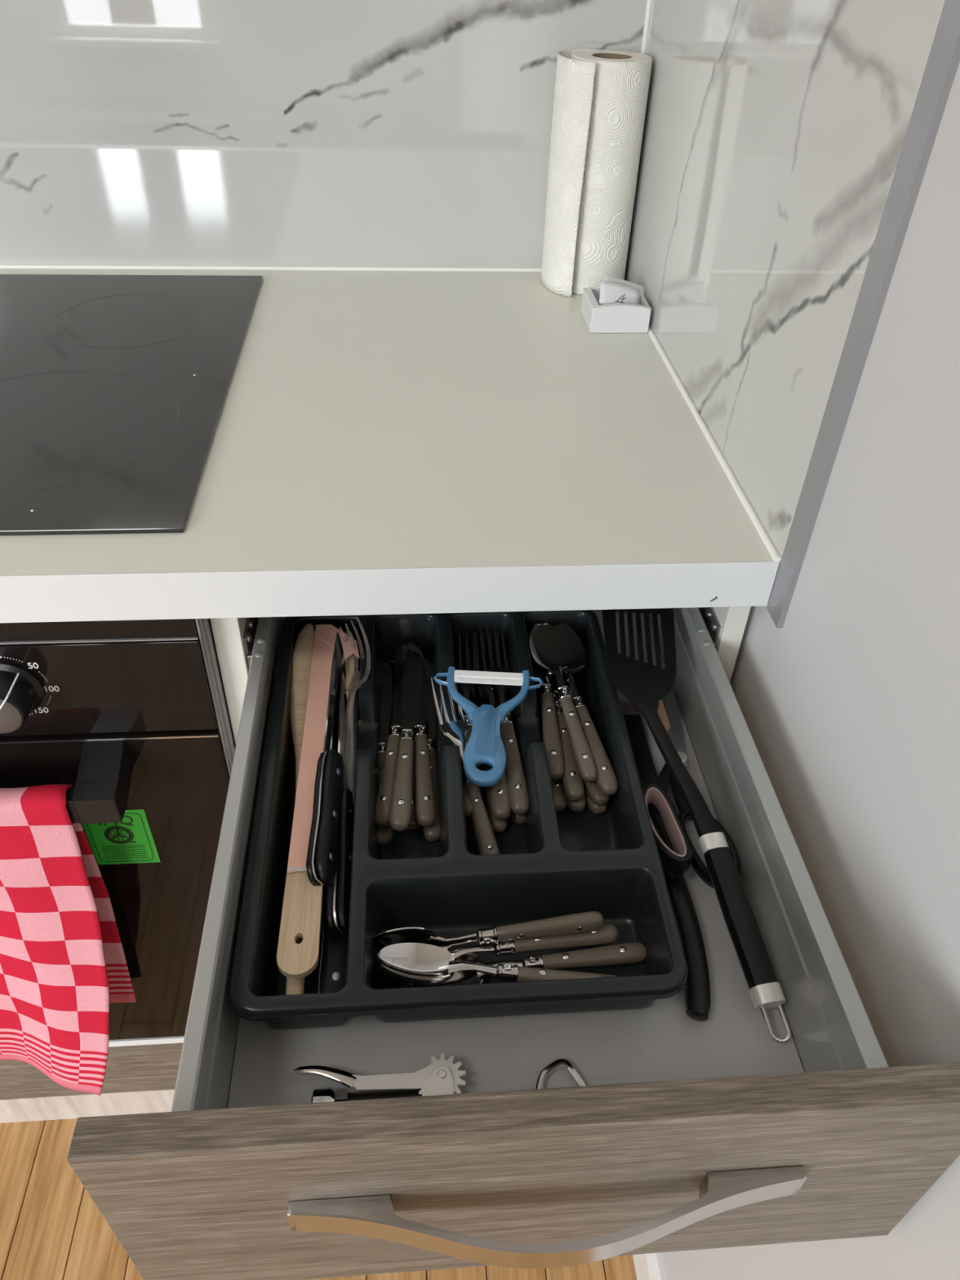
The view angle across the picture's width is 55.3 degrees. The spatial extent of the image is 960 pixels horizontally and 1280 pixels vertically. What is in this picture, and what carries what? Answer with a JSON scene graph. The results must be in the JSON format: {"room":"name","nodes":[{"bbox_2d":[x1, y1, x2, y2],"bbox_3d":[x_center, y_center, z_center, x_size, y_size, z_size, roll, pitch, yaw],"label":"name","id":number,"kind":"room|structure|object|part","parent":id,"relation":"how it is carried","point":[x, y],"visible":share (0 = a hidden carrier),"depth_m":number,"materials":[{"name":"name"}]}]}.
{"room":"kitchen","nodes":[
{"label":"kitchen","id":0,"kind":"room"},
{"bbox_2d":[0,1118,636,1279],"bbox_3d":[-1.781,1.414,0.238,4.104,0.060,3.406,-1,40,-4],"label":"floor","id":1,"kind":"structure","parent":0,"point":[51,1228],"depth_m":1.09,"materials":[{"name":"brown wood"}]},
{"bbox_2d":[0,1042,182,1123],"bbox_3d":[-0.617,0.528,1.086,1.596,0.278,0.061,-1,40,-4],"label":"plinth","id":2,"kind":"object","parent":1,"relation":"on","point":[42,1108],"depth_m":1.05,"materials":[{"name":"laminate"}]},
{"bbox_3d":[-0.510,0.478,1.025,0.598,0.116,0.018,-1,40,-4],"label":"low drawer","id":3,"kind":"part","parent":2,"relation":"part of","materials":[{"name":"brown wood"}]},
{"bbox_2d":[0,618,235,1046],"bbox_3d":[-0.516,0.052,0.989,0.596,0.582,0.608,-1,40,-4],"label":"oven","id":4,"kind":"object","parent":1,"relation":"on","point":[131,715],"visible":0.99,"depth_m":0.70,"materials":[{"name":"black glass"}]},
{"bbox_3d":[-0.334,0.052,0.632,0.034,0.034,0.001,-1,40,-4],"label":"knob","id":5,"kind":"part","parent":4,"relation":"part of","materials":[{"name":"grey metal"}]},
{"bbox_3d":[-0.335,0.043,0.643,0.049,0.049,0.028,-1,40,-4],"label":"knob","id":6,"kind":"part","parent":4,"relation":"part of","materials":[{"name":"black plastic"}]},
{"bbox_2d":[0,784,136,1095],"bbox_3d":[-0.466,0.272,0.786,0.320,0.409,0.068,-1,40,-4],"label":"tea towel","id":7,"kind":"object","parent":4,"relation":"hanging from","point":[63,962],"visible":0.98,"depth_m":0.77,"materials":[{"name":"fabric"}]},
{"bbox_3d":[-0.490,-0.007,0.620,0.586,0.016,0.017,-1,40,-4],"label":"panel","id":8,"kind":"part","parent":4,"relation":"part of","materials":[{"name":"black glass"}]},
{"bbox_3d":[-0.284,0.107,0.690,0.030,0.040,0.048,-1,40,-4],"label":"handle","id":9,"kind":"part","parent":4,"relation":"part of","materials":[{"name":"black metal"}]},
{"bbox_3d":[-0.491,0.035,0.654,0.586,0.087,0.020,-1,40,-4],"label":"control panel","id":10,"kind":"part","parent":4,"relation":"part of","materials":[{"name":"black glass"}]},
{"bbox_2d":[86,813,154,862],"bbox_3d":[-0.301,0.166,0.769,0.045,0.064,0.001,-1,40,-4],"label":"print","id":11,"kind":"object","parent":4,"relation":"attached to","point":[131,839],"depth_m":0.77,"materials":[{"name":"green paper"}]},
{"bbox_3d":[-0.505,0.430,0.983,0.594,0.011,0.020,-1,40,-4],"label":"trim","id":12,"kind":"part","parent":4,"relation":"part of","materials":[{"name":"white metal"}]},
{"bbox_3d":[-0.203,0.199,0.823,0.004,0.575,0.016,-1,40,-4],"label":"trim","id":13,"kind":"part","parent":4,"relation":"part of","materials":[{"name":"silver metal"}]},
{"bbox_2d":[209,606,751,744],"bbox_3d":[-0.026,0.055,1.099,0.396,0.701,0.565,-1,40,-4],"label":"base cabinet","id":14,"kind":"object","parent":1,"relation":"on","point":[233,637],"visible":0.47,"depth_m":0.69,"materials":[{"name":"grey"}]},
{"bbox_3d":[-0.214,0.060,1.085,0.020,0.701,0.565,-1,40,-4],"label":"panel","id":15,"kind":"part","parent":14,"relation":"part of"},
{"bbox_2d":[0,268,779,622],"bbox_3d":[-0.613,-0.212,0.814,1.600,0.039,0.600,-1,40,-4],"label":"countertop","id":16,"kind":"structure","parent":14,"relation":"on","point":[384,442],"depth_m":0.70,"materials":[{"name":"laminate"}]},
{"bbox_2d":[0,274,262,535],"bbox_3d":[-0.518,-0.235,0.811,0.588,0.005,0.516,-1,40,-4],"label":"cooktop","id":17,"kind":"object","parent":16,"relation":"in","point":[113,388],"visible":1,"depth_m":0.79,"materials":[{"name":"black glass"}]},
{"bbox_2d":[541,48,652,297],"bbox_3d":[0.121,-0.494,0.980,0.094,0.222,0.087,-1,40,-4],"label":"paper towel roll","id":18,"kind":"object","parent":16,"relation":"on","point":[600,101],"visible":0.94,"depth_m":0.94,"materials":[{"name":"white paper"}]},
{"bbox_2d":[581,285,651,333],"bbox_3d":[0.141,-0.344,0.954,0.060,0.029,0.059,-1,40,-4],"label":"holder","id":19,"kind":"object","parent":16,"relation":"on","point":[598,317],"visible":0.88,"depth_m":0.93,"materials":[{"name":"white plastic"}]},
{"bbox_2d":[599,274,644,304],"bbox_3d":[0.146,-0.355,0.944,0.052,0.033,0.029,-1,40,-4],"label":"leaflet","id":20,"kind":"object","parent":19,"relation":"in","point":[613,290],"visible":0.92,"depth_m":0.94,"materials":[{"name":"white paper"}]},
{"bbox_2d":[66,607,959,1279],"bbox_3d":[0.011,0.107,0.625,0.395,0.170,0.554,-1,40,-4],"label":"drawer","id":21,"kind":"object","parent":14,"relation":"in","point":[683,1132],"visible":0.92,"depth_m":0.44,"materials":[{"name":"grey wood"}]},
{"bbox_3d":[-0.156,0.104,0.627,0.010,0.088,0.498,-1,40,-4],"label":"panel","id":22,"kind":"part","parent":21,"relation":"part of","materials":[{"name":"grey metal"}]},
{"bbox_2d":[293,1053,466,1102],"bbox_3d":[-0.054,0.249,0.493,0.095,0.020,0.048,-1,40,-4],"label":"can opener","id":23,"kind":"object","parent":21,"relation":"in","point":[441,1077],"visible":0.48,"depth_m":0.50,"materials":[{"name":"silver metal"}]},
{"bbox_3d":[-0.040,0.240,0.501,0.066,0.002,0.026,-1,40,-4],"label":"lever","id":24,"kind":"part","parent":23,"relation":"part of","materials":[{"name":"silver metal"}]},
{"bbox_3d":[-0.023,0.245,0.492,0.019,0.002,0.034,-1,40,-4],"label":"frame plate","id":25,"kind":"part","parent":23,"relation":"part of","materials":[{"name":"silver metal"}]},
{"bbox_2d":[229,609,688,1029],"bbox_3d":[-0.020,0.102,0.645,0.260,0.049,0.350,-1,40,-4],"label":"tray","id":26,"kind":"object","parent":21,"relation":"in","point":[553,864],"visible":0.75,"depth_m":0.58,"materials":[{"name":"plastic"}]},
{"bbox_2d":[276,871,323,978],"bbox_3d":[-0.114,0.095,0.628,0.024,0.015,0.288,-1,40,-4],"label":"handle","id":27,"kind":"object","parent":26,"relation":"in","point":[301,913],"visible":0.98,"depth_m":0.54,"materials":[{"name":"brown wood"}]},
{"bbox_2d":[287,624,359,874],"bbox_3d":[-0.108,0.069,0.655,0.037,0.018,0.233,-1,40,-4],"label":"paper sleeve","id":28,"kind":"object","parent":27,"relation":"on","point":[313,744],"visible":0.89,"depth_m":0.65,"materials":[{"name":"paper"}]},
{"bbox_2d":[285,623,315,995],"bbox_3d":[-0.126,0.100,0.630,0.019,0.037,0.314,-3,40,-6],"label":"wooden spoon","id":29,"kind":"object","parent":26,"relation":"in","point":[302,655],"visible":0.42,"depth_m":0.69,"materials":[{"name":"brown wood"}]},
{"bbox_3d":[-0.117,0.144,0.596,0.012,0.015,0.204,-3,40,-6],"label":"stem","id":30,"kind":"part","parent":29,"relation":"part of","materials":[{"name":"brown wood"}]},
{"bbox_2d":[306,632,346,886],"bbox_3d":[-0.101,0.075,0.637,0.020,0.033,0.213,0,40,-2],"label":"kitchen knife","id":31,"kind":"object","parent":26,"relation":"in","point":[322,855],"visible":1,"depth_m":0.60,"materials":[{"name":"black plastic"}]},
{"bbox_3d":[-0.104,0.040,0.671,0.002,0.019,0.118,-21,42,16],"label":"blade","id":32,"kind":"part","parent":31,"relation":"part of","materials":[{"name":"silver metal"}]},
{"bbox_2d":[318,885,347,993],"bbox_3d":[-0.093,0.146,0.609,0.020,0.016,0.206,-2,40,-5],"label":"kitchen knife","id":33,"kind":"object","parent":26,"relation":"in","point":[332,974],"visible":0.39,"depth_m":0.55,"materials":[{"name":"black plastic"}]},
{"bbox_2d":[325,671,353,934],"bbox_3d":[-0.093,0.103,0.623,0.016,0.038,0.203,-2,40,-5],"label":"knife","id":34,"kind":"object","parent":26,"relation":"in","point":[338,893],"visible":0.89,"depth_m":0.58,"materials":[{"name":"black plastic"}]},
{"bbox_3d":[-0.097,0.067,0.656,0.001,0.018,0.108,-13,46,7],"label":"blade","id":35,"kind":"part","parent":34,"relation":"part of","materials":[{"name":"silver metal"}]},
{"bbox_2d":[344,630,355,698],"bbox_3d":[-0.100,0.067,0.672,0.015,0.031,0.201,-1,40,-4],"label":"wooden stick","id":36,"kind":"object","parent":26,"relation":"in","point":[349,663],"visible":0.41,"depth_m":0.71,"materials":[{"name":"brown wood"}]},
{"bbox_2d":[339,617,370,807],"bbox_3d":[-0.090,0.049,0.669,0.023,0.039,0.168,-3,40,-7],"label":"fork","id":37,"kind":"object","parent":26,"relation":"in","point":[356,682],"visible":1,"depth_m":0.68,"materials":[{"name":"white metal"}]},
{"bbox_3d":[-0.092,0.073,0.652,0.024,0.007,0.112,-28,42,24],"label":"stem","id":38,"kind":"part","parent":37,"relation":"part of","materials":[{"name":"white plastic"}]},
{"bbox_2d":[353,688,358,778],"bbox_3d":[-0.094,0.067,0.708,0.012,0.005,0.124,-1,40,-4],"label":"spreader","id":39,"kind":"object","parent":26,"relation":"in","point":[356,700],"visible":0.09,"depth_m":0.71,"materials":[{"name":"silver metal"}]},
{"bbox_2d":[377,660,393,845],"bbox_3d":[-0.073,0.078,0.696,0.014,0.013,0.188,-2,40,-5],"label":"table knife","id":40,"kind":"object","parent":26,"relation":"in","point":[385,833],"visible":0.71,"depth_m":0.71,"materials":[{"name":"silver metal"}]},
{"bbox_3d":[-0.077,0.047,0.730,0.014,0.002,0.096,1,41,-7],"label":"blade","id":41,"kind":"part","parent":40,"relation":"part of","materials":[{"name":"silver metal"}]},
{"bbox_2d":[375,644,408,827],"bbox_3d":[-0.062,0.065,0.690,0.014,0.013,0.188,3,40,1],"label":"table knife","id":42,"kind":"object","parent":26,"relation":"in","point":[384,797],"visible":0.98,"depth_m":0.66,"materials":[{"name":"silver metal"}]},
{"bbox_3d":[-0.061,0.034,0.724,0.014,0.002,0.096,-11,39,11],"label":"blade","id":43,"kind":"part","parent":42,"relation":"part of","materials":[{"name":"silver metal"}]},
{"bbox_2d":[389,646,422,831],"bbox_3d":[-0.053,0.065,0.677,0.015,0.013,0.188,1,39,-1],"label":"table knife","id":44,"kind":"object","parent":26,"relation":"in","point":[400,815],"visible":1,"depth_m":0.66,"materials":[{"name":"beige plastic"}]},
{"bbox_3d":[-0.053,0.036,0.713,0.014,0.002,0.096,1,39,-1],"label":"blade","id":45,"kind":"part","parent":44,"relation":"part of","materials":[{"name":"silver metal"}]},
{"bbox_2d":[395,653,422,830],"bbox_3d":[-0.056,0.069,0.706,0.014,0.013,0.188,-3,41,-6],"label":"table knife","id":46,"kind":"object","parent":26,"relation":"in","point":[414,825],"visible":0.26,"depth_m":0.65,"materials":[{"name":"silver metal"}]},
{"bbox_3d":[-0.061,0.039,0.741,0.014,0.002,0.096,-3,41,-6],"label":"blade","id":47,"kind":"part","parent":46,"relation":"part of","materials":[{"name":"silver metal"}]},
{"bbox_2d":[422,657,439,841],"bbox_3d":[-0.039,0.076,0.700,0.014,0.013,0.188,-1,40,-4],"label":"table knife","id":48,"kind":"object","parent":26,"relation":"in","point":[431,833],"visible":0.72,"depth_m":0.69,"materials":[{"name":"silver metal"}]},
{"bbox_2d":[408,641,435,826],"bbox_3d":[-0.045,0.065,0.691,0.014,0.013,0.188,-2,40,-5],"label":"table knife","id":49,"kind":"object","parent":48,"relation":"on","point":[424,793],"visible":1,"depth_m":0.65,"materials":[{"name":"silver metal"}]},
{"bbox_3d":[-0.050,0.034,0.725,0.014,0.002,0.096,11,38,-16],"label":"blade","id":50,"kind":"part","parent":49,"relation":"part of","materials":[{"name":"silver metal"}]},
{"bbox_3d":[-0.042,0.045,0.733,0.014,0.002,0.096,-4,41,-2],"label":"blade","id":51,"kind":"part","parent":48,"relation":"part of","materials":[{"name":"silver metal"}]},
{"bbox_2d":[431,676,499,854],"bbox_3d":[-0.009,0.091,0.647,0.020,0.050,0.146,-9,41,-14],"label":"fork","id":52,"kind":"object","parent":26,"relation":"in","point":[456,730],"visible":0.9,"depth_m":0.64,"materials":[{"name":"silver metal"}]},
{"bbox_2d":[433,666,542,786],"bbox_3d":[-0.005,0.055,0.661,0.076,0.028,0.100,16,42,16],"label":"peeler","id":53,"kind":"object","parent":52,"relation":"on","point":[485,745],"visible":1,"depth_m":0.65,"materials":[{"name":"blue plastic"}]},
{"bbox_3d":[-0.010,0.040,0.670,0.029,0.008,0.047,3,53,1],"label":"arm","id":54,"kind":"part","parent":53,"relation":"part of","materials":[{"name":"blue plastic"}]},
{"bbox_3d":[0.006,0.028,0.678,0.054,0.003,0.010,3,53,1],"label":"blade","id":55,"kind":"part","parent":53,"relation":"part of","materials":[{"name":"silver metal"}]},
{"bbox_3d":[0.021,0.042,0.670,0.029,0.008,0.047,3,53,1],"label":"arm","id":56,"kind":"part","parent":53,"relation":"part of"},
{"bbox_2d":[453,630,480,816],"bbox_3d":[-0.010,0.058,0.698,0.022,0.017,0.186,0,40,-3],"label":"fork","id":57,"kind":"object","parent":26,"relation":"in","point":[465,688],"visible":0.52,"depth_m":0.72,"materials":[{"name":"silver plastic"}]},
{"bbox_2d":[370,911,604,963],"bbox_3d":[0.002,0.181,0.558,0.148,0.031,0.013,-3,40,-6],"label":"teaspoon","id":58,"kind":"object","parent":26,"relation":"in","point":[591,921],"visible":0.88,"depth_m":0.55,"materials":[{"name":"beige plastic"}]},
{"bbox_2d":[370,927,437,963],"bbox_3d":[-0.049,0.183,0.555,0.046,0.031,0.008,-6,33,-4],"label":"bowl","id":59,"kind":"object","parent":58,"relation":"on","point":[404,935],"depth_m":0.55,"materials":[{"name":"silver metal"}]},
{"bbox_2d":[468,644,507,833],"bbox_3d":[0.006,0.070,0.705,0.022,0.019,0.186,-1,40,-4],"label":"fork","id":60,"kind":"object","parent":26,"relation":"in","point":[477,692],"visible":0.3,"depth_m":0.66,"materials":[{"name":"silver metal"}]},
{"bbox_2d":[475,631,511,819],"bbox_3d":[0.010,0.060,0.697,0.022,0.017,0.186,-1,40,-4],"label":"fork","id":61,"kind":"object","parent":60,"relation":"on","point":[500,805],"visible":0.37,"depth_m":0.64,"materials":[{"name":"silver metal"}]},
{"bbox_2d":[377,942,617,984],"bbox_3d":[0.014,0.193,0.537,0.147,0.020,0.030,2,40,-1],"label":"teaspoon","id":62,"kind":"object","parent":26,"relation":"in","point":[412,962],"visible":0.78,"depth_m":0.53,"materials":[{"name":"silver metal"}]},
{"bbox_2d":[377,942,455,984],"bbox_3d":[-0.037,0.191,0.535,0.046,0.008,0.031,8,24,-1],"label":"bowl","id":63,"kind":"object","parent":62,"relation":"on","point":[412,962],"depth_m":0.54,"materials":[{"name":"silver metal"}]},
{"bbox_2d":[382,923,618,978],"bbox_3d":[0.012,0.187,0.561,0.148,0.013,0.031,-6,41,-9],"label":"teaspoon","id":64,"kind":"object","parent":26,"relation":"in","point":[608,933],"visible":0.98,"depth_m":0.56,"materials":[{"name":"silver metal"}]},
{"bbox_2d":[382,936,455,978],"bbox_3d":[-0.038,0.194,0.554,0.046,0.008,0.031,-4,32,-8],"label":"bowl","id":65,"kind":"object","parent":64,"relation":"on","point":[451,949],"depth_m":0.56,"materials":[{"name":"silver metal"}]},
{"bbox_2d":[479,625,529,814],"bbox_3d":[0.018,0.055,0.696,0.022,0.020,0.186,-3,40,-6],"label":"fork","id":66,"kind":"object","parent":26,"relation":"in","point":[517,789],"visible":0.81,"depth_m":0.67,"materials":[{"name":"silver metal"}]},
{"bbox_2d":[495,684,525,823],"bbox_3d":[0.020,0.065,0.712,0.022,0.018,0.186,-2,40,-5],"label":"fork","id":67,"kind":"object","parent":26,"relation":"in","point":[517,819],"visible":0.15,"depth_m":0.64,"materials":[{"name":"silver metal"}]},
{"bbox_2d":[408,942,647,987],"bbox_3d":[0.029,0.197,0.559,0.148,0.013,0.031,-5,41,-9],"label":"teaspoon","id":68,"kind":"object","parent":26,"relation":"in","point":[633,952],"visible":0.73,"depth_m":0.56,"materials":[{"name":"silver metal"}]},
{"bbox_2d":[408,953,484,987],"bbox_3d":[-0.021,0.203,0.553,0.046,0.008,0.031,-4,36,-7],"label":"bowl","id":69,"kind":"object","parent":68,"relation":"on","point":[460,977],"depth_m":0.55,"materials":[{"name":"silver metal"}]},
{"bbox_2d":[528,637,564,779],"bbox_3d":[0.051,0.038,0.723,0.043,0.015,0.183,1,40,-1],"label":"spoon","id":70,"kind":"object","parent":26,"relation":"in","point":[551,735],"visible":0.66,"depth_m":0.68,"materials":[{"name":"beige plastic"}]},
{"bbox_2d":[528,637,535,662],"bbox_3d":[0.051,-0.001,0.768,0.043,0.010,0.066,1,43,-2],"label":"bowl","id":71,"kind":"object","parent":70,"relation":"on","point":[532,660],"depth_m":0.75,"materials":[{"name":"silver metal"}]},
{"bbox_2d":[536,673,576,811],"bbox_3d":[0.056,0.061,0.722,0.043,0.014,0.184,3,40,0],"label":"spoon","id":72,"kind":"object","parent":26,"relation":"in","point":[560,797],"visible":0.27,"depth_m":0.66,"materials":[{"name":"silver metal"}]},
{"bbox_2d":[536,673,576,691],"bbox_3d":[0.058,0.024,0.768,0.043,0.010,0.066,2,42,0],"label":"bowl","id":73,"kind":"object","parent":72,"relation":"on","point":[574,675],"depth_m":0.75,"materials":[{"name":"silver metal"}]},
{"bbox_2d":[531,662,584,800],"bbox_3d":[0.060,0.052,0.716,0.043,0.014,0.184,-1,40,-4],"label":"spoon","id":74,"kind":"object","parent":26,"relation":"in","point":[573,784],"visible":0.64,"depth_m":0.67,"materials":[{"name":"silver metal"}]},
{"bbox_2d":[531,662,566,681],"bbox_3d":[0.057,0.016,0.761,0.043,0.010,0.066,-1,42,-4],"label":"bowl","id":75,"kind":"object","parent":74,"relation":"on","point":[536,668],"depth_m":0.75,"materials":[{"name":"silver metal"}]},
{"bbox_2d":[538,672,586,812],"bbox_3d":[0.062,0.062,0.722,0.043,0.014,0.184,-1,40,-3],"label":"spoon","id":76,"kind":"object","parent":26,"relation":"in","point":[579,806],"visible":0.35,"depth_m":0.65,"materials":[{"name":"silver metal"}]},
{"bbox_2d":[538,672,577,692],"bbox_3d":[0.059,0.025,0.768,0.043,0.010,0.066,-1,42,-4],"label":"bowl","id":77,"kind":"object","parent":76,"relation":"on","point":[576,675],"depth_m":0.75,"materials":[{"name":"silver metal"}]},
{"bbox_2d":[537,671,607,814],"bbox_3d":[0.071,0.063,0.721,0.043,0.014,0.184,-6,41,-9],"label":"spoon","id":78,"kind":"object","parent":26,"relation":"in","point":[595,809],"visible":0.15,"depth_m":0.65,"materials":[{"name":"silver metal"}]},
{"bbox_2d":[537,671,580,693],"bbox_3d":[0.060,0.027,0.766,0.043,0.010,0.066,-5,42,-9],"label":"bowl","id":79,"kind":"object","parent":78,"relation":"on","point":[577,686],"depth_m":0.75,"materials":[{"name":"silver metal"}]},
{"bbox_2d":[534,680,609,805],"bbox_3d":[0.067,0.057,0.715,0.043,0.014,0.184,-8,41,-12],"label":"spoon","id":80,"kind":"object","parent":26,"relation":"in","point":[597,797],"visible":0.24,"depth_m":0.65,"materials":[{"name":"silver metal"}]},
{"bbox_2d":[534,680,568,689],"bbox_3d":[0.052,0.022,0.760,0.043,0.010,0.066,-7,42,-11],"label":"bowl","id":81,"kind":"object","parent":80,"relation":"on","point":[536,682],"depth_m":0.74,"materials":[{"name":"silver metal"}]},
{"bbox_2d":[528,623,596,782],"bbox_3d":[0.067,0.044,0.698,0.031,0.021,0.155,-7,41,-11],"label":"spoon","id":82,"kind":"object","parent":80,"relation":"on","point":[549,649],"visible":1,"depth_m":0.71,"materials":[{"name":"beige plastic"}]},
{"bbox_2d":[528,623,570,671],"bbox_3d":[0.055,0.008,0.733,0.031,0.007,0.052,-5,47,-9],"label":"bowl","id":83,"kind":"object","parent":82,"relation":"on","point":[549,649],"depth_m":0.73,"materials":[{"name":"silver metal"}]},
{"bbox_2d":[530,622,618,795],"bbox_3d":[0.075,0.046,0.707,0.043,0.017,0.183,-7,41,-11],"label":"spoon","id":84,"kind":"object","parent":26,"relation":"in","point":[606,781],"visible":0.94,"depth_m":0.69,"materials":[{"name":"silver metal"}]},
{"bbox_2d":[530,622,586,675],"bbox_3d":[0.062,0.008,0.750,0.043,0.010,0.066,-6,44,-10],"label":"bowl","id":85,"kind":"object","parent":84,"relation":"on","point":[578,658],"depth_m":0.75,"materials":[{"name":"silver metal"}]},
{"bbox_3d":[0.029,0.262,0.441,0.395,0.170,0.017,-1,40,-4],"label":"panel","id":86,"kind":"part","parent":21,"relation":"part of","materials":[{"name":"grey wood"}]},
{"bbox_3d":[0.009,0.128,0.664,0.323,0.010,0.498,-1,40,-4],"label":"panel","id":87,"kind":"part","parent":21,"relation":"part of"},
{"bbox_3d":[0.033,0.264,0.414,0.237,0.020,0.028,-1,40,-4],"label":"handle","id":88,"kind":"part","parent":21,"relation":"part of","materials":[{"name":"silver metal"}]},
{"bbox_3d":[0.177,0.096,0.653,0.011,0.088,0.498,-1,40,-4],"label":"panel","id":89,"kind":"part","parent":21,"relation":"part of","materials":[{"name":"grey metal"}]},
{"bbox_2d":[535,1057,586,1088],"bbox_3d":[0.046,0.259,0.497,0.030,0.006,0.062,-1,40,-4],"label":"bottle opener","id":90,"kind":"object","parent":14,"relation":"on","point":[559,1063],"visible":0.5,"depth_m":0.51,"materials":[{"name":"silver metal"}]},
{"bbox_2d":[657,699,670,731],"bbox_3d":[0.138,0.051,0.733,0.014,0.009,0.063,-1,40,-4],"label":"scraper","id":91,"kind":"object","parent":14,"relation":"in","point":[661,712],"visible":0.14,"depth_m":0.72,"materials":[{"name":"brown wood"}]},
{"bbox_2d":[619,702,710,1021],"bbox_3d":[0.124,0.138,0.639,0.025,0.014,0.265,-1,40,-4],"label":"tool","id":92,"kind":"object","parent":14,"relation":"in","point":[697,984],"visible":0.62,"depth_m":0.59,"materials":[{"name":"black plastic"}]},
{"bbox_3d":[0.127,0.171,0.599,0.022,0.013,0.160,-1,40,-4],"label":"handle","id":93,"kind":"part","parent":92,"relation":"part of","materials":[{"name":"black plastic"}]},
{"bbox_2d":[642,690,740,888],"bbox_3d":[0.137,0.090,0.679,0.067,0.033,0.209,-1,40,-4],"label":"scissors","id":94,"kind":"object","parent":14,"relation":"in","point":[656,794],"visible":0.61,"depth_m":0.63,"materials":[{"name":"black plastic"}]},
{"bbox_3d":[0.151,0.065,0.732,0.012,0.002,0.098,2,40,-1],"label":"blade","id":95,"kind":"part","parent":94,"relation":"part of","materials":[{"name":"silver metal"}]},
{"bbox_3d":[0.153,0.063,0.730,0.013,0.002,0.097,3,40,1],"label":"blade","id":96,"kind":"part","parent":94,"relation":"part of","materials":[{"name":"silver metal"}]},
{"bbox_2d":[601,608,791,1042],"bbox_3d":[0.137,0.102,0.632,0.066,0.066,0.334,-1,40,-4],"label":"turner","id":97,"kind":"object","parent":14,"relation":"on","point":[644,684],"visible":1,"depth_m":0.62,"materials":[{"name":"black plastic"}]},
{"bbox_3d":[0.163,0.051,1.113,0.016,0.701,0.565,-1,40,-4],"label":"panel","id":98,"kind":"part","parent":14,"relation":"part of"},
{"bbox_2d":[0,0,647,267],"bbox_3d":[-1.811,-0.714,0.742,4.224,2.550,0.100,-1,40,-4],"label":"wall","id":99,"kind":"structure","parent":0,"point":[353,133],"depth_m":0.97,"materials":[{"name":"stone"}]},
{"bbox_2d":[0,0,781,563],"bbox_3d":[-0.602,-0.457,0.610,1.601,0.602,0.600,-1,40,-4],"label":"trim","id":100,"kind":"structure","parent":99,"relation":"attached to","point":[757,524],"depth_m":1.03,"materials":[{"name":"white"}]},
{"bbox_2d":[624,0,959,1279],"bbox_3d":[0.362,0.362,-0.440,0.124,2.550,3.606,-1,40,-4],"label":"wall","id":101,"kind":"structure","parent":0,"point":[775,131],"depth_m":0.55,"materials":[{"name":"paint"}]},
{"bbox_2d":[632,1252,666,1279],"bbox_3d":[0.282,1.501,0.114,0.014,0.090,2.800,-1,40,-4],"label":"baseboard","id":102,"kind":"structure","parent":101,"relation":"attached to","point":[649,1266],"depth_m":1.02,"materials":[{"name":"white"}]},
{"bbox_3d":[0.198,-0.476,0.669,0.006,0.600,0.599,-1,40,-4],"label":"marble panel","id":103,"kind":"part","parent":101,"relation":"part of","materials":[{"name":"stone"}]},
{"bbox_2d":[766,0,959,627],"bbox_3d":[0.219,-0.261,0.445,0.004,0.640,0.022,-1,40,-4],"label":"trim","id":104,"kind":"structure","parent":101,"relation":"attached to","point":[944,58],"depth_m":0.50,"materials":[{"name":"grey metal"}]}
]}

